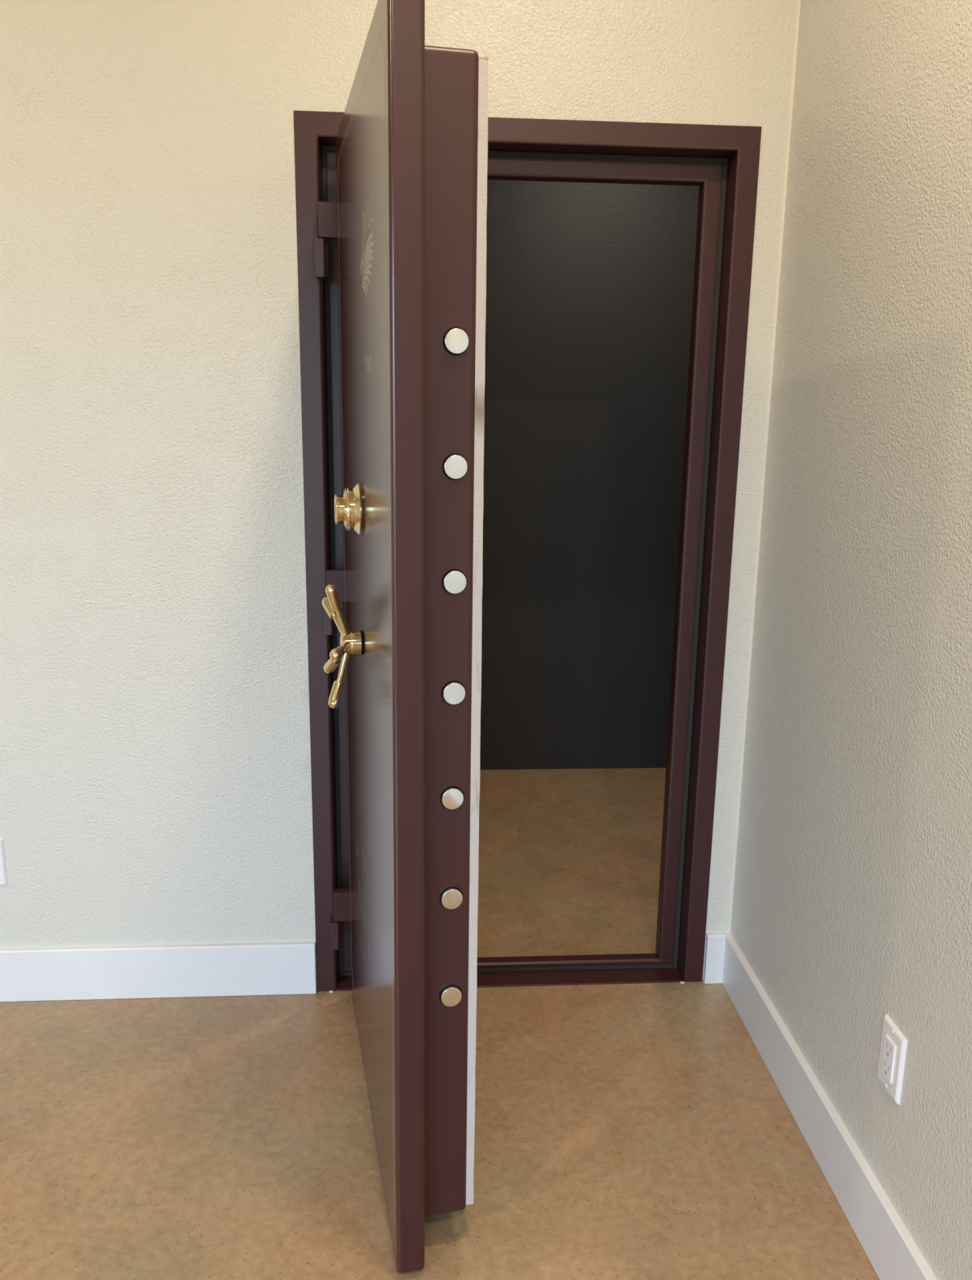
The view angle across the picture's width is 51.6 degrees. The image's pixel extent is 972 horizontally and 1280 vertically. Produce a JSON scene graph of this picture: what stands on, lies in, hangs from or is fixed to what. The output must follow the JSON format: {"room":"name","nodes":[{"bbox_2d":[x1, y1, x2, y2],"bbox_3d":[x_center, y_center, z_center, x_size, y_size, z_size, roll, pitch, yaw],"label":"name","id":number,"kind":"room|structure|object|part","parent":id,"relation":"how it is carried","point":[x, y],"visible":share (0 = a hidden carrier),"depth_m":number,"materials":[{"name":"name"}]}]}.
{"room":"vault anteroom","nodes":[
{"label":"vault anteroom","id":0,"kind":"room"},
{"bbox_2d":[0,0,797,981],"bbox_3d":[-1.587,-0.518,2.030,4.587,2.750,0.088,0,13,-4],"label":"wall","id":1,"kind":"structure","parent":0,"point":[156,780],"depth_m":2.06,"materials":[{"name":"paint"}]},
{"bbox_2d":[0,837,7,885],"bbox_3d":[-1.113,0.498,2.249,0.071,0.114,0.009,0,13,-4],"label":"wall outlet","id":2,"kind":"object","parent":1,"relation":"attached to","point":[3,880],"visible":1,"depth_m":2.25,"materials":[{"name":"white plastic"}]},
{"bbox_2d":[0,941,316,1001],"bbox_3d":[-2.095,0.771,2.241,3.398,0.128,0.014,0,13,-4],"label":"baseboard","id":3,"kind":"structure","parent":1,"relation":"attached to","point":[273,968],"depth_m":2.33,"materials":[{"name":"white paint"}]},
{"bbox_2d":[317,0,488,1273],"bbox_3d":[-0.183,0.014,1.780,0.200,1.841,0.824,-2,13,-12],"label":"door","id":4,"kind":"structure","parent":1,"relation":"in","point":[407,219],"depth_m":1.45,"materials":[{"name":"brown metal"}]},
{"bbox_3d":[-0.245,-0.222,1.705,0.020,0.071,0.071,-2,13,-12],"label":"dial knob","id":5,"kind":"part","parent":4,"relation":"part of","materials":[{"name":"gold metal"}]},
{"bbox_2d":[360,630,364,654],"bbox_3d":[-0.219,0.004,1.766,0.004,0.042,0.042,-2,13,-12],"label":"washer","id":6,"kind":"object","parent":4,"relation":"in","point":[362,632],"depth_m":1.75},
{"bbox_3d":[-0.195,0.016,1.774,0.045,1.841,0.817,-2,13,-12],"label":"plate","id":7,"kind":"part","parent":4,"relation":"part of","materials":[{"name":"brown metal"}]},
{"bbox_3d":[-0.136,0.019,1.790,0.078,1.726,0.719,-2,13,-12],"label":"door","id":8,"kind":"part","parent":4,"relation":"part of","materials":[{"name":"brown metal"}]},
{"bbox_3d":[-0.091,0.016,1.797,0.014,1.709,0.708,-2,13,-12],"label":"lining panel","id":9,"kind":"part","parent":4,"relation":"part of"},
{"bbox_2d":[293,110,761,991],"bbox_3d":[0.074,-0.105,2.224,0.927,1.905,0.132,0,13,-4],"label":"door frame","id":10,"kind":"structure","parent":1,"relation":"attached to","point":[722,160],"depth_m":2.17,"materials":[{"name":"brown metal"}]},
{"bbox_3d":[0.060,0.807,2.450,0.833,0.026,0.094,0,13,-4],"label":"sill","id":11,"kind":"part","parent":10,"relation":"part of","materials":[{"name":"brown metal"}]},
{"bbox_2d":[702,932,725,983],"bbox_3d":[0.550,0.767,2.424,0.043,0.128,0.014,0,13,-4],"label":"baseboard","id":12,"kind":"structure","parent":1,"relation":"attached to","point":[715,944],"depth_m":2.42,"materials":[{"name":"white paint"}]},
{"bbox_2d":[0,768,879,1279],"bbox_3d":[-0.894,1.242,0.833,5.800,0.120,6.275,0,13,-4],"label":"floor","id":13,"kind":"structure","parent":0,"point":[624,1131],"depth_m":1.94,"materials":[{"name":"concrete"}]},
{"bbox_2d":[480,179,699,769],"bbox_3d":[0.163,-0.708,3.631,3.100,2.450,0.100,0,13,-4],"label":"wall","id":14,"kind":"structure","parent":0,"point":[590,286],"depth_m":3.61,"materials":[{"name":"black paint"}]},
{"bbox_2d":[730,0,971,1279],"bbox_3d":[0.812,0.018,-0.142,0.100,2.750,4.700,0,13,-4],"label":"wall","id":15,"kind":"structure","parent":0,"point":[852,905],"depth_m":1.64,"materials":[{"name":"paint"}]},
{"bbox_2d":[722,932,937,1279],"bbox_3d":[0.734,1.284,0.197,0.014,0.128,4.600,0,13,-4],"label":"baseboard","id":16,"kind":"structure","parent":15,"relation":"attached to","point":[891,1251],"depth_m":1.82,"materials":[{"name":"white paint"}]},
{"bbox_2d":[877,1013,907,1104],"bbox_3d":[0.639,0.662,1.590,0.009,0.114,0.071,0,13,-4],"label":"wall outlet","id":17,"kind":"object","parent":15,"relation":"attached to","point":[894,1043],"visible":1,"depth_m":1.58,"materials":[{"name":"white plastic"}]},
{"bbox_2d":[880,1034,896,1083],"bbox_3d":[0.637,0.662,1.589,0.005,0.066,0.033,0,13,-4],"label":"receptacle","id":18,"kind":"object","parent":17,"relation":"attached to","point":[888,1046],"depth_m":1.59,"materials":[{"name":"white plastic"}]}
]}

